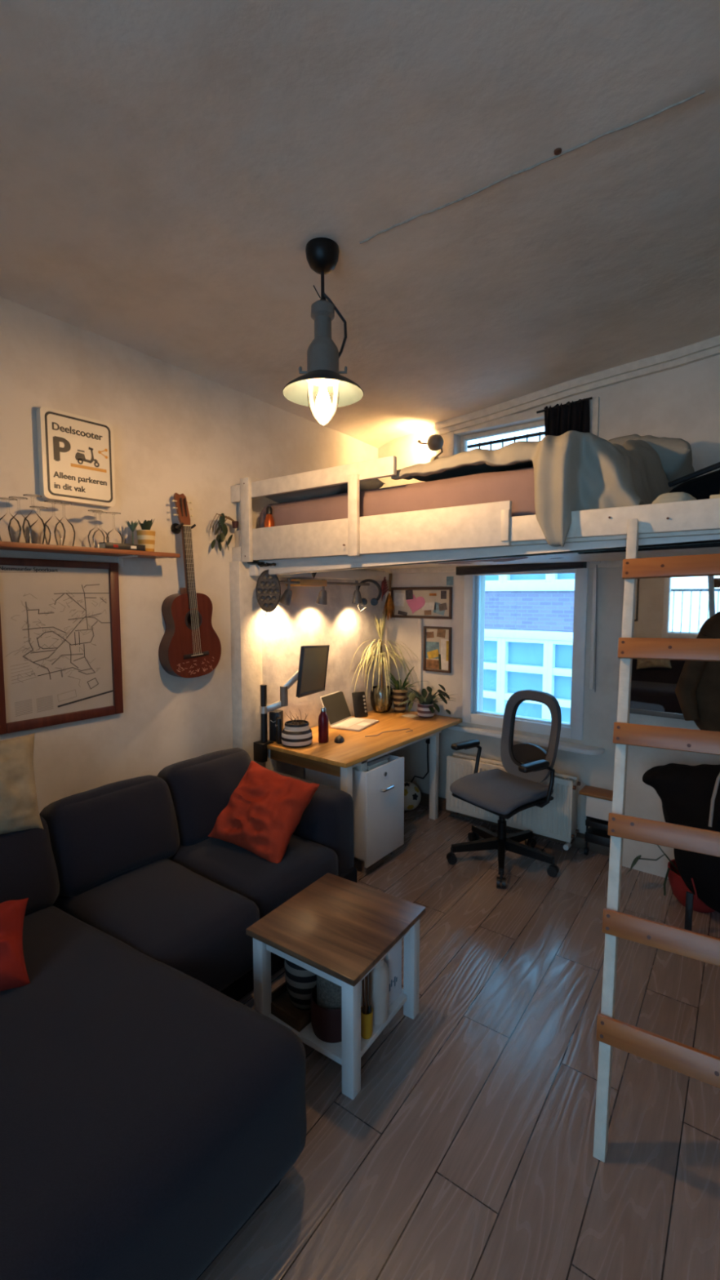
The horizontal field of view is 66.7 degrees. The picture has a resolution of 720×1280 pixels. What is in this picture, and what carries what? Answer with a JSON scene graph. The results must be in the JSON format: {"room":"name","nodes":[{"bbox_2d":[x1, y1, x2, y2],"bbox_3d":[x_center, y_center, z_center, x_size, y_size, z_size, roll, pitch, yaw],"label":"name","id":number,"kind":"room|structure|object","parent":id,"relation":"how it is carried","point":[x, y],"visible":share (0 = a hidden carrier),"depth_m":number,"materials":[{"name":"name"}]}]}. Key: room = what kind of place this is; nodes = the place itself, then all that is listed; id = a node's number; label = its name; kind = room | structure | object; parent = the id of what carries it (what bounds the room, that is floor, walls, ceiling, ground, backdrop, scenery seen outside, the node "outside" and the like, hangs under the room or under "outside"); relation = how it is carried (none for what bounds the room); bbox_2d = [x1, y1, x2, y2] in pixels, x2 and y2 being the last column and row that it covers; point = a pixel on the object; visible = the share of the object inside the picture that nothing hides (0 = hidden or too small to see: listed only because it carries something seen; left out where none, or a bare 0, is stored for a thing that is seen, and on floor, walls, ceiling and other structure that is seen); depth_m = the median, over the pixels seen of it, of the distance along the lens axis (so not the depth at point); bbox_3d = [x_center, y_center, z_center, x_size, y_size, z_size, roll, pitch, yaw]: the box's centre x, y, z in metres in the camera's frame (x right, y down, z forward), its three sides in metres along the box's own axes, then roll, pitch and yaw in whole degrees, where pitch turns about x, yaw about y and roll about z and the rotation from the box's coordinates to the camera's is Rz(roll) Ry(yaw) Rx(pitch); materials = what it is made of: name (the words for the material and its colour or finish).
{"room":"studio apartment","nodes":[
{"label":"studio apartment","id":0,"kind":"room"},
{"bbox_2d":[0,297,377,813],"bbox_3d":[-1.699,-0.085,2.514,0.200,3.200,6.200,4,6,38],"label":"wall","id":1,"kind":"structure","parent":0,"point":[175,429],"depth_m":2.99,"materials":[{"name":"paint"}]},
{"bbox_2d":[0,557,123,734],"bbox_3d":[-1.453,0.012,2.654,0.028,0.793,0.600,4,6,38],"label":"framed map","id":2,"kind":"object","parent":1,"relation":"attached to","point":[60,652],"visible":1,"depth_m":2.64,"materials":[{"name":"paper"}]},
{"bbox_2d":[35,406,115,507],"bbox_3d":[-1.375,-0.878,2.667,0.046,0.415,0.344,4,6,38],"label":"parking sign","id":3,"kind":"object","parent":1,"relation":"attached to","point":[75,452],"visible":1,"depth_m":2.64,"materials":[{"name":"white"}]},
{"bbox_2d":[0,541,180,567],"bbox_3d":[-1.446,-0.391,2.493,0.195,0.075,1.315,4,6,38],"label":"wall shelf","id":4,"kind":"object","parent":1,"relation":"attached to","point":[4,545],"visible":1,"depth_m":2.58,"materials":[{"name":"brown wood"}]},
{"bbox_2d":[0,497,21,542],"bbox_3d":[-1.514,-0.513,2.358,0.090,0.187,0.090,4,6,38],"label":"wine glass","id":5,"kind":"object","parent":4,"relation":"on","point":[1,498],"visible":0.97,"depth_m":2.37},
{"bbox_2d":[8,496,31,542],"bbox_3d":[-1.510,-0.527,2.427,0.090,0.204,0.090,4,6,38],"label":"wine glass","id":6,"kind":"object","parent":4,"relation":"on","point":[13,497],"visible":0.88,"depth_m":2.43,"materials":[{"name":"glass"}]},
{"bbox_2d":[22,493,45,543],"bbox_3d":[-1.444,-0.531,2.422,0.090,0.212,0.090,4,6,38],"label":"wine glass","id":7,"kind":"object","parent":4,"relation":"on","point":[33,496],"visible":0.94,"depth_m":2.42,"materials":[{"name":"glass"}]},
{"bbox_2d":[28,506,51,544],"bbox_3d":[-1.465,-0.518,2.503,0.090,0.174,0.090,4,6,38],"label":"wine glass","id":8,"kind":"object","parent":4,"relation":"on","point":[37,508],"visible":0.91,"depth_m":2.50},
{"bbox_2d":[43,500,65,545],"bbox_3d":[-1.395,-0.530,2.495,0.090,0.198,0.090,4,6,38],"label":"wine glass","id":9,"kind":"object","parent":4,"relation":"on","point":[46,501],"visible":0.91,"depth_m":2.50,"materials":[{"name":"glass"}]},
{"bbox_2d":[53,502,75,546],"bbox_3d":[-1.393,-0.540,2.579,0.090,0.204,0.090,4,6,38],"label":"wine glass","id":10,"kind":"object","parent":4,"relation":"on","point":[63,503],"visible":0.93,"depth_m":2.58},
{"bbox_2d":[97,542,145,551],"bbox_3d":[-1.186,-0.464,2.732,0.069,0.030,0.210,4,6,38],"label":"book","id":11,"kind":"object","parent":4,"relation":"on","point":[104,544],"visible":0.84,"depth_m":2.69,"materials":[{"name":"black paper"}]},
{"bbox_2d":[136,518,155,551],"bbox_3d":[-1.120,-0.550,2.866,0.094,0.178,0.094,4,6,38],"label":"potted succulent","id":12,"kind":"object","parent":4,"relation":"on","point":[145,536],"visible":0.89,"depth_m":2.84,"materials":[{"name":"ceramic"}]},
{"bbox_2d":[136,529,155,551],"bbox_3d":[-1.120,-0.516,2.869,0.094,0.111,0.094,4,6,38],"label":"pot","id":13,"kind":"object","parent":12,"relation":"attached to","point":[144,537],"depth_m":2.83,"materials":[{"name":"ceramic"}]},
{"bbox_2d":[170,522,195,533],"bbox_3d":[-1.006,-0.635,3.100,0.128,0.060,0.093,4,6,38],"label":"hanger","id":14,"kind":"object","parent":1,"relation":"attached to","point":[175,528],"visible":0.89,"depth_m":3.11,"materials":[{"name":"black plastic"}]},
{"bbox_2d":[158,493,221,678],"bbox_3d":[-0.983,-0.309,3.165,0.109,1.050,0.361,4,6,38],"label":"acoustic guitar","id":15,"kind":"object","parent":14,"relation":"hanging from","point":[189,646],"visible":1,"depth_m":3.11,"materials":[{"name":"brown wood"}]},
{"bbox_2d":[209,513,238,551],"bbox_3d":[-0.827,-0.651,3.330,0.091,0.222,0.195,2,5,23],"label":"hanging plant","id":16,"kind":"object","parent":1,"relation":"hanging from","point":[221,537],"visible":1,"depth_m":3.30,"materials":[{"name":"green plant"}]},
{"bbox_2d":[261,568,385,778],"bbox_3d":[-0.249,0.413,4.208,0.080,1.930,1.420,4,6,38],"label":"wall","id":17,"kind":"structure","parent":0,"point":[339,624],"depth_m":4.06,"materials":[{"name":"paint"}]},
{"bbox_2d":[229,561,263,767],"bbox_3d":[-0.732,0.465,3.572,0.095,1.930,0.180,4,6,38],"label":"bed post","id":18,"kind":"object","parent":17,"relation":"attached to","point":[245,609],"depth_m":3.49,"materials":[{"name":"white paint"}]},
{"bbox_2d":[0,0,719,448],"bbox_3d":[-0.002,-1.542,1.080,4.378,0.523,6.011,4,6,38],"label":"ceiling","id":19,"kind":"structure","parent":0,"point":[169,169],"depth_m":1.82,"materials":[{"name":"paint"}]},
{"bbox_2d":[282,237,363,426],"bbox_3d":[-0.146,-1.191,2.158,0.322,0.673,0.322,4,6,38],"label":"pendant lamp","id":20,"kind":"object","parent":19,"relation":"hanging from","point":[322,387],"visible":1,"depth_m":2.13,"materials":[{"name":"black metal"}]},
{"bbox_2d":[359,89,704,244],"bbox_3d":[0.470,-1.514,1.800,1.124,0.026,0.019,3,6,33],"label":"trim","id":21,"kind":"structure","parent":19,"relation":"attached to","point":[702,91],"depth_m":1.73,"materials":[{"name":"paint"}]},
{"bbox_2d":[197,804,719,1279],"bbox_3d":[0.015,1.667,1.329,4.530,0.100,6.200,4,6,38],"label":"floor","id":22,"kind":"structure","parent":0,"point":[464,1150],"depth_m":1.83,"materials":[{"name":"brown wood"}]},
{"bbox_2d":[0,747,356,1279],"bbox_3d":[-0.800,1.127,2.147,1.760,0.843,2.307,4,6,38],"label":"sofa","id":23,"kind":"object","parent":22,"relation":"on","point":[148,1112],"visible":0.77,"depth_m":1.57,"materials":[{"name":"fabric"}]},
{"bbox_2d":[0,897,30,991],"bbox_3d":[-1.316,1.016,1.736,0.468,0.267,0.270,-3,6,-33],"label":"throw cushion","id":24,"kind":"object","parent":23,"relation":"on","point":[13,971],"visible":0.97,"depth_m":1.78,"materials":[{"name":"red fabric"}]},
{"bbox_2d":[0,733,43,834],"bbox_3d":[-1.491,0.593,2.148,0.428,0.402,0.224,-4,6,-42],"label":"throw cushion","id":25,"kind":"object","parent":23,"relation":"on","point":[19,806],"visible":1,"depth_m":2.19,"materials":[{"name":"beige fabric"}]},
{"bbox_2d":[0,816,59,916],"bbox_3d":[-1.513,0.952,2.135,0.339,0.434,0.560,4,6,38],"label":"cushion","id":26,"kind":"object","parent":23,"relation":"on","point":[29,859],"depth_m":2.19,"materials":[{"name":"fabric"}]},
{"bbox_2d":[39,775,179,897],"bbox_3d":[-1.168,0.907,2.586,0.345,0.445,0.582,4,6,38],"label":"cushion","id":27,"kind":"object","parent":23,"relation":"on","point":[100,837],"depth_m":2.46,"materials":[{"name":"fabric"}]},
{"bbox_2d":[53,858,259,991],"bbox_3d":[-0.888,1.235,2.361,0.882,0.335,0.514,4,6,38],"label":"seat cushion","id":28,"kind":"object","parent":23,"relation":"on","point":[179,914],"depth_m":2.20,"materials":[{"name":"fabric"}]},
{"bbox_2d":[156,747,251,845],"bbox_3d":[-0.825,0.863,3.030,0.347,0.461,0.544,4,6,38],"label":"cushion","id":29,"kind":"object","parent":23,"relation":"on","point":[201,787],"depth_m":2.85,"materials":[{"name":"fabric"}]},
{"bbox_2d":[168,834,337,919],"bbox_3d":[-0.577,1.196,2.798,0.840,0.338,0.570,4,6,38],"label":"seat cushion","id":30,"kind":"object","parent":23,"relation":"on","point":[307,858],"depth_m":2.59,"materials":[{"name":"fabric"}]},
{"bbox_2d":[208,760,319,863],"bbox_3d":[-0.492,0.868,2.788,0.463,0.391,0.352,4,6,38],"label":"throw cushion","id":31,"kind":"object","parent":23,"relation":"on","point":[262,814],"visible":1,"depth_m":2.70,"materials":[{"name":"red fabric"}]},
{"bbox_2d":[245,872,426,1099],"bbox_3d":[-0.083,1.321,2.178,0.504,0.452,0.516,3,6,34],"label":"coffee table","id":32,"kind":"object","parent":22,"relation":"on","point":[337,929],"visible":0.91,"depth_m":2.08,"materials":[{"name":"brown wood"}]},
{"bbox_2d":[271,981,311,1032],"bbox_3d":[-0.230,1.428,2.190,0.195,0.044,0.240,4,6,38],"label":"serving tray","id":33,"kind":"object","parent":32,"relation":"on","point":[282,1006],"visible":0.24,"depth_m":2.12,"materials":[{"name":"brown wood"}]},
{"bbox_2d":[284,959,316,1010],"bbox_3d":[-0.214,1.313,2.181,0.174,0.253,0.174,4,6,38],"label":"striped pot","id":34,"kind":"object","parent":33,"relation":"on","point":[300,982],"visible":0.24,"depth_m":2.11,"materials":[{"name":"ceramic"}]},
{"bbox_2d":[311,984,342,1043],"bbox_3d":[-0.099,1.393,2.062,0.172,0.133,0.172,4,6,38],"label":"storage basket","id":35,"kind":"object","parent":32,"relation":"on","point":[326,1025],"visible":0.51,"depth_m":1.98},
{"bbox_2d":[316,974,341,1009],"bbox_3d":[-0.094,1.314,2.054,0.131,0.185,0.136,4,6,38],"label":"rolled blanket","id":36,"kind":"object","parent":35,"relation":"in","point":[328,993],"visible":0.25,"depth_m":1.99,"materials":[{"name":"fabric"}]},
{"bbox_2d":[268,977,407,1065],"bbox_3d":[-0.083,1.462,2.190,0.410,0.024,0.424,3,6,34],"label":"shelf","id":37,"kind":"object","parent":32,"relation":"attached to","point":[332,1051],"depth_m":2.02,"materials":[{"name":"white paint"}]},
{"bbox_2d":[360,1006,373,1039],"bbox_3d":[0.024,1.414,2.022,0.048,0.098,0.048,4,6,38],"label":"brush holder","id":38,"kind":"object","parent":32,"relation":"on","point":[366,1020],"visible":0.88,"depth_m":2.00,"materials":[{"name":"plastic"}]},
{"bbox_2d":[367,972,371,1013],"bbox_3d":[0.035,1.324,2.006,0.016,0.254,0.016,4,6,38],"label":"brush","id":39,"kind":"object","parent":38,"relation":"in","point":[369,1008],"visible":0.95,"depth_m":2.00,"materials":[{"name":"black plastic"}]},
{"bbox_2d":[368,956,388,1025],"bbox_3d":[0.065,1.316,2.102,0.092,0.279,0.092,4,6,38],"label":"plastic bottle","id":40,"kind":"object","parent":32,"relation":"on","point":[380,973],"visible":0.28,"depth_m":2.06,"materials":[{"name":"plastic"}]},
{"bbox_2d":[383,939,401,1006],"bbox_3d":[0.098,1.315,2.221,0.111,0.263,0.095,4,6,38],"label":"box","id":41,"kind":"object","parent":32,"relation":"on","point":[393,959],"visible":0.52,"depth_m":2.19,"materials":[{"name":"cardboard"}]},
{"bbox_2d":[303,754,404,873],"bbox_3d":[-0.029,1.099,3.617,0.557,0.659,0.412,4,6,38],"label":"filing cabinet","id":42,"kind":"object","parent":22,"relation":"on","point":[378,793],"visible":0.58,"depth_m":3.42,"materials":[{"name":"silver metal"}]},
{"bbox_3d":[-0.003,0.824,3.581,0.315,0.021,0.230,4,6,38],"label":"magazine","id":43,"kind":"object","parent":42,"relation":"in","visible":0},
{"bbox_3d":[0.001,0.803,3.575,0.314,0.021,0.204,4,6,38],"label":"magazine","id":44,"kind":"object","parent":43,"relation":"on","visible":0},
{"bbox_2d":[367,759,387,770],"bbox_3d":[-0.003,0.783,3.560,0.313,0.021,0.202,4,6,38],"label":"magazine","id":45,"kind":"object","parent":44,"relation":"on","point":[382,762],"visible":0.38,"depth_m":3.45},
{"bbox_2d":[367,754,389,766],"bbox_3d":[0.008,0.760,3.575,0.297,0.021,0.218,4,6,38],"label":"magazine","id":46,"kind":"object","parent":45,"relation":"on","point":[377,760],"visible":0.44,"depth_m":3.48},
{"bbox_2d":[265,707,462,819],"bbox_3d":[0.067,1.022,3.974,0.745,0.755,1.450,4,6,38],"label":"desk","id":47,"kind":"object","parent":22,"relation":"on","point":[331,757],"visible":0.63,"depth_m":3.64,"materials":[{"name":"brown wood"}]},
{"bbox_2d":[253,669,298,762],"bbox_3d":[-0.530,0.480,3.598,0.343,0.607,0.125,-2,5,-23],"label":"monitor arm","id":48,"kind":"object","parent":47,"relation":"attached to","point":[260,747],"visible":0.95,"depth_m":3.55,"materials":[{"name":"black metal"}]},
{"bbox_2d":[296,644,329,697],"bbox_3d":[-0.315,0.195,3.616,0.069,0.360,0.539,1,5,14],"label":"computer monitor","id":49,"kind":"object","parent":48,"relation":"attached to","point":[313,660],"visible":1,"depth_m":3.56,"materials":[{"name":"black plastic"}]},
{"bbox_2d":[269,709,283,742],"bbox_3d":[-0.558,0.570,3.638,0.070,0.200,0.087,1,5,18],"label":"speaker","id":50,"kind":"object","parent":47,"relation":"on","point":[273,714],"visible":0.7,"depth_m":3.61},
{"bbox_2d":[275,716,281,743],"bbox_3d":[-0.533,0.591,3.570,0.037,0.170,0.055,-2,5,-22],"label":"speaker","id":51,"kind":"object","parent":47,"relation":"on","point":[278,720],"visible":0.96,"depth_m":3.55},
{"bbox_2d":[280,709,312,747],"bbox_3d":[-0.409,0.563,3.545,0.204,0.228,0.204,4,6,38],"label":"potted plant","id":52,"kind":"object","parent":47,"relation":"on","point":[297,733],"visible":1,"depth_m":3.47,"materials":[{"name":"ceramic"}]},
{"bbox_2d":[318,706,328,742],"bbox_3d":[-0.241,0.555,3.598,0.068,0.234,0.068,4,6,38],"label":"bottle","id":53,"kind":"object","parent":47,"relation":"on","point":[323,737],"visible":1,"depth_m":3.57,"materials":[{"name":"red metal"}]},
{"bbox_2d":[320,690,378,731],"bbox_3d":[-0.075,0.521,4.089,0.322,0.222,0.340,2,5,27],"label":"laptop","id":54,"kind":"object","parent":47,"relation":"on","point":[337,710],"visible":1,"depth_m":4.10,"materials":[{"name":"silver metal"}]},
{"bbox_2d":[351,691,367,717],"bbox_3d":[-0.002,0.512,4.353,0.110,0.193,0.080,-2,5,-24],"label":"desk telephone","id":55,"kind":"object","parent":47,"relation":"on","point":[359,702],"visible":0.99,"depth_m":4.34,"materials":[{"name":"black plastic"}]},
{"bbox_2d":[349,613,420,712],"bbox_3d":[0.171,0.188,4.402,0.545,0.832,0.449,-3,5,-29],"label":"dracaena plant","id":56,"kind":"object","parent":47,"relation":"on","point":[381,708],"visible":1,"depth_m":4.45,"materials":[{"name":"green plant"}]},
{"bbox_2d":[382,666,426,712],"bbox_3d":[0.339,0.402,4.463,0.381,0.398,0.301,4,6,38],"label":"potted plant","id":57,"kind":"object","parent":47,"relation":"on","point":[398,694],"visible":0.93,"depth_m":4.49,"materials":[{"name":"green plant"}]},
{"bbox_2d":[397,684,457,717],"bbox_3d":[0.537,0.477,4.324,0.462,0.271,0.310,1,5,10],"label":"potted plant","id":58,"kind":"object","parent":47,"relation":"on","point":[426,707],"visible":1,"depth_m":4.28,"materials":[{"name":"green plant"}]},
{"bbox_2d":[404,782,421,810],"bbox_3d":[0.377,1.254,4.393,0.224,0.225,0.224,4,6,38],"label":"football","id":59,"kind":"object","parent":22,"relation":"on","point":[412,796],"visible":0.72,"depth_m":4.31,"materials":[{"name":"leather"}]},
{"bbox_2d":[446,689,561,888],"bbox_3d":[0.926,0.893,3.519,0.672,1.084,0.685,-3,6,-34],"label":"office chair","id":60,"kind":"object","parent":22,"relation":"on","point":[498,792],"visible":1,"depth_m":3.50,"materials":[{"name":"black metal"}]},
{"bbox_2d":[578,785,613,861],"bbox_3d":[1.584,1.215,3.635,0.220,0.425,0.165,4,6,38],"label":"trolley","id":61,"kind":"object","parent":22,"relation":"on","point":[598,800],"visible":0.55,"depth_m":3.58,"materials":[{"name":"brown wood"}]},
{"bbox_2d":[585,816,608,831],"bbox_3d":[1.600,1.208,3.622,0.170,0.040,0.143,4,6,38],"label":"shelf","id":62,"kind":"object","parent":61,"relation":"attached to","point":[596,823],"depth_m":3.59,"materials":[{"name":"black plastic"}]},
{"bbox_2d":[584,826,610,847],"bbox_3d":[1.600,1.303,3.629,0.170,0.060,0.143,4,6,38],"label":"shelf","id":63,"kind":"object","parent":61,"relation":"attached to","point":[593,835],"depth_m":3.59,"materials":[{"name":"black plastic"}]},
{"bbox_2d":[592,518,719,1162],"bbox_3d":[1.061,0.569,1.768,0.464,2.016,0.707,3,5,28],"label":"ladder","id":64,"kind":"object","parent":22,"relation":"on","point":[690,1061],"visible":0.99,"depth_m":1.77,"materials":[{"name":"white paint"}]},
{"bbox_2d":[626,844,715,912],"bbox_3d":[1.804,1.289,3.107,0.501,0.361,0.300,4,6,38],"label":"bag","id":65,"kind":"object","parent":22,"relation":"on","point":[679,889],"visible":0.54,"depth_m":3.02,"materials":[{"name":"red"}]},
{"bbox_2d":[642,763,719,930],"bbox_3d":[1.996,1.032,2.787,1.043,0.925,0.471,4,6,38],"label":"chair","id":66,"kind":"object","parent":22,"relation":"on","point":[689,795],"visible":0.84,"depth_m":2.85,"materials":[{"name":"black plastic"}]},
{"bbox_2d":[377,355,719,834],"bbox_3d":[1.855,-0.271,3.561,4.530,3.400,0.220,4,6,38],"label":"wall","id":67,"kind":"structure","parent":0,"point":[683,402],"depth_m":3.69,"materials":[{"name":"paint"}]},
{"bbox_2d":[417,618,422,705],"bbox_3d":[0.494,0.213,4.504,0.035,0.780,0.018,4,6,38],"label":"trim","id":68,"kind":"structure","parent":67,"relation":"attached to","point":[420,620],"depth_m":4.49,"materials":[{"name":"paint"}]},
{"bbox_2d":[410,737,430,782],"bbox_3d":[0.516,1.062,4.517,0.192,0.564,0.068,2,5,23],"label":"cable","id":69,"kind":"object","parent":67,"relation":"attached to","point":[428,740],"visible":0.56,"depth_m":4.46,"materials":[{"name":"white paint"}]},
{"bbox_2d":[391,586,452,619],"bbox_3d":[0.491,-0.303,4.461,0.572,0.253,0.022,4,6,38],"label":"board","id":70,"kind":"object","parent":67,"relation":"attached to","point":[423,602],"visible":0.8,"depth_m":4.45,"materials":[{"name":"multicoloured paper"}]},
{"bbox_2d":[393,592,404,606],"bbox_3d":[0.329,-0.340,4.585,0.107,0.117,0.001,4,6,38],"label":"print","id":71,"kind":"object","parent":70,"relation":"attached to","point":[398,597],"depth_m":4.59},
{"bbox_2d":[422,602,435,610],"bbox_3d":[0.554,-0.271,4.416,0.133,0.067,0.001,4,6,38],"label":"print","id":72,"kind":"object","parent":70,"relation":"on","point":[425,606],"depth_m":4.41},
{"bbox_2d":[433,601,444,615],"bbox_3d":[0.634,-0.249,4.357,0.118,0.107,0.001,4,6,38],"label":"print","id":73,"kind":"object","parent":70,"relation":"attached to","point":[438,606],"depth_m":4.36},
{"bbox_2d":[417,434,443,462],"bbox_3d":[0.571,-1.458,4.185,0.185,0.193,0.211,4,6,38],"label":"wall lamp","id":74,"kind":"object","parent":67,"relation":"attached to","point":[435,442],"visible":0.98,"depth_m":4.09,"materials":[{"name":"grey metal"}]},
{"bbox_2d":[422,626,451,673],"bbox_3d":[0.620,0.075,4.393,0.247,0.363,0.022,4,6,38],"label":"board","id":75,"kind":"object","parent":67,"relation":"attached to","point":[437,640],"visible":1,"depth_m":4.39,"materials":[{"name":"paper"}]},
{"bbox_2d":[425,641,439,658],"bbox_3d":[0.584,0.082,4.422,0.125,0.135,0.001,4,6,38],"label":"print","id":76,"kind":"object","parent":75,"relation":"on","point":[432,648],"depth_m":4.42},
{"bbox_2d":[426,659,439,669],"bbox_3d":[0.588,0.197,4.428,0.125,0.075,0.001,4,6,38],"label":"print","id":77,"kind":"object","parent":75,"relation":"attached to","point":[430,664],"depth_m":4.43},
{"bbox_2d":[426,648,439,659],"bbox_3d":[0.591,0.115,4.418,0.118,0.090,0.001,4,6,38],"label":"print","id":78,"kind":"object","parent":75,"relation":"attached to","point":[432,654],"depth_m":4.42},
{"bbox_2d":[440,639,448,669],"bbox_3d":[0.673,0.115,4.356,0.070,0.240,0.001,4,6,38],"label":"print","id":79,"kind":"object","parent":75,"relation":"attached to","point":[444,642],"depth_m":4.35},
{"bbox_2d":[231,455,719,580],"bbox_3d":[1.125,-0.661,2.949,3.678,0.593,1.584,4,6,38],"label":"bed","id":80,"kind":"object","parent":67,"relation":"attached to","point":[404,542],"visible":0.96,"depth_m":2.73,"materials":[{"name":"white paint"}]},
{"bbox_2d":[255,568,280,618],"bbox_3d":[-0.568,-0.302,3.394,0.152,0.340,0.037,-1,5,-9],"label":"pan","id":81,"kind":"object","parent":80,"relation":"hanging from","point":[268,590],"visible":1,"depth_m":3.38,"materials":[{"name":"metal"}]},
{"bbox_2d":[263,506,274,527],"bbox_3d":[-0.559,-0.668,3.373,0.064,0.302,0.064,4,6,38],"label":"bottle","id":82,"kind":"object","parent":80,"relation":"on","point":[268,521],"visible":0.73,"depth_m":3.35,"materials":[{"name":"glass"}]},
{"bbox_2d":[279,577,369,605],"bbox_3d":[-0.266,-0.342,3.924,0.155,0.179,0.970,4,6,38],"label":"track light","id":83,"kind":"object","parent":80,"relation":"attached to","point":[286,598],"visible":0.99,"depth_m":3.82,"materials":[{"name":"grey metal"}]},
{"bbox_2d":[356,578,382,612],"bbox_3d":[0.068,-0.343,4.229,0.199,0.255,0.036,0,5,1],"label":"headphones","id":84,"kind":"object","parent":83,"relation":"hanging from","point":[374,602],"visible":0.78,"depth_m":4.22,"materials":[{"name":"black plastic"}]},
{"bbox_2d":[382,573,395,621],"bbox_3d":[0.229,-0.354,4.550,0.130,0.397,0.058,4,6,38],"label":"dried flowers","id":85,"kind":"object","parent":80,"relation":"hanging from","point":[388,606],"visible":1,"depth_m":4.54,"materials":[{"name":"plant"}]},
{"bbox_2d":[259,466,563,564],"bbox_3d":[0.556,-0.684,3.390,2.105,0.408,1.382,4,6,38],"label":"mattress","id":86,"kind":"object","parent":80,"relation":"on","point":[515,486],"visible":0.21,"depth_m":2.74,"materials":[{"name":"fabric"}]},
{"bbox_2d":[265,478,386,502],"bbox_3d":[-0.243,-0.946,3.432,0.680,0.214,0.438,4,6,38],"label":"bed pillow","id":87,"kind":"object","parent":86,"relation":"on","point":[371,484],"visible":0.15,"depth_m":3.29,"materials":[{"name":"fabric"}]},
{"bbox_2d":[391,430,673,547],"bbox_3d":[0.968,-0.751,2.902,1.190,0.642,1.373,4,6,38],"label":"duvet","id":88,"kind":"object","parent":86,"relation":"on","point":[574,470],"visible":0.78,"depth_m":2.24,"materials":[{"name":"fabric"}]},
{"bbox_2d":[608,434,695,488],"bbox_3d":[1.601,-0.949,2.989,0.399,0.337,0.419,4,6,38],"label":"bed pillow","id":89,"kind":"object","parent":88,"relation":"on","point":[675,455],"visible":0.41,"depth_m":2.80,"materials":[{"name":"fabric"}]},
{"bbox_2d":[577,542,719,554],"bbox_3d":[1.528,-0.350,1.876,1.502,0.044,0.032,4,6,38],"label":"rod","id":90,"kind":"object","parent":80,"relation":"attached to","point":[713,544],"visible":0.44,"depth_m":2.13,"materials":[{"name":"black metal"}]},
{"bbox_2d":[651,492,696,503],"bbox_3d":[1.190,-0.478,2.080,0.160,0.159,0.143,4,6,38],"label":"folded cloth","id":91,"kind":"object","parent":80,"relation":"on","point":[672,496],"visible":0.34,"depth_m":2.03,"materials":[{"name":"fabric"}]},
{"bbox_2d":[667,462,719,499],"bbox_3d":[1.933,-0.597,2.227,1.242,0.396,0.598,4,6,38],"label":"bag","id":92,"kind":"object","parent":80,"relation":"on","point":[702,487],"visible":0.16,"depth_m":2.29,"materials":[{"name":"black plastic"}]},
{"bbox_2d":[675,611,719,731],"bbox_3d":[2.069,0.057,2.835,0.725,1.014,0.274,4,6,38],"label":"jacket","id":93,"kind":"object","parent":80,"relation":"hanging from","point":[697,690],"visible":0.75,"depth_m":2.92,"materials":[{"name":"black fabric"}]},
{"bbox_2d":[445,752,580,850],"bbox_3d":[1.099,1.129,3.967,0.950,0.468,0.257,4,6,38],"label":"radiator","id":94,"kind":"object","parent":67,"relation":"attached to","point":[557,820],"visible":0.65,"depth_m":3.74,"materials":[{"name":"metal"}]},
{"bbox_2d":[418,791,609,856],"bbox_3d":[0.952,1.344,4.199,1.925,0.075,0.085,4,6,38],"label":"baseboard","id":95,"kind":"structure","parent":67,"relation":"attached to","point":[579,842],"depth_m":3.87,"materials":[{"name":"wood"}]},
{"bbox_2d":[447,396,599,456],"bbox_3d":[1.173,-1.334,3.976,1.100,0.550,0.220,4,6,38],"label":"window","id":96,"kind":"structure","parent":67,"relation":"in","point":[529,415],"depth_m":4.01,"materials":[{"name":"white paint"}]},
{"bbox_2d":[536,396,592,436],"bbox_3d":[1.350,-1.313,3.649,0.361,0.532,0.040,4,6,38],"label":"window curtain","id":97,"kind":"object","parent":96,"relation":"hanging from","point":[562,419],"visible":0.37,"depth_m":3.62,"materials":[{"name":"black fabric"}]},
{"bbox_2d":[448,568,604,755],"bbox_3d":[1.177,0.091,3.957,1.150,1.277,0.230,4,6,38],"label":"window","id":98,"kind":"structure","parent":67,"relation":"in","point":[472,593],"depth_m":3.96,"materials":[{"name":"clear glass"}]},
{"bbox_2d":[455,561,586,575],"bbox_3d":[1.124,-0.519,3.909,0.937,0.095,0.092,4,6,38],"label":"roller blind","id":99,"kind":"object","parent":98,"relation":"attached to","point":[486,569],"visible":0.8,"depth_m":3.88,"materials":[{"name":"black plastic"}]},
{"bbox_2d":[434,335,719,435],"bbox_3d":[1.998,-1.685,3.156,3.550,0.366,0.060,4,6,38],"label":"trim","id":100,"kind":"structure","parent":67,"relation":"attached to","point":[706,348],"depth_m":3.54,"materials":[{"name":"white paint"}]},
{"bbox_2d":[589,560,600,692],"bbox_3d":[1.554,-0.103,3.643,0.070,0.900,0.040,4,6,38],"label":"cord cover","id":101,"kind":"object","parent":67,"relation":"attached to","point":[593,627],"visible":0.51,"depth_m":3.64,"materials":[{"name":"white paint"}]},
{"bbox_2d":[622,713,719,878],"bbox_3d":[2.541,0.524,2.847,2.095,1.930,0.170,4,6,38],"label":"wall","id":102,"kind":"structure","parent":0,"point":[642,801],"depth_m":3.37,"materials":[{"name":"paint"}]},
{"bbox_2d":[629,575,719,720],"bbox_3d":[2.150,0.022,2.979,1.325,0.920,0.035,4,6,38],"label":"wall mirror","id":103,"kind":"object","parent":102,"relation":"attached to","point":[671,607],"visible":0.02,"depth_m":3.24,"materials":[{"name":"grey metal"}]},
{"label":"outside","id":104,"kind":"structure","parent":0,"visible":0},
{"bbox_3d":[13.600,3.367,17.944,60.000,0.200,35.500,4,6,38],"label":"ground","id":105,"kind":"structure","parent":104,"visible":0},
{"bbox_2d":[483,573,574,722],"bbox_3d":[4.146,0.569,8.306,13.700,6.950,0.500,4,6,38],"label":"apartment building","id":106,"kind":"structure","parent":105,"relation":"on","point":[528,624],"depth_m":9.24,"materials":[{"name":"brick"}]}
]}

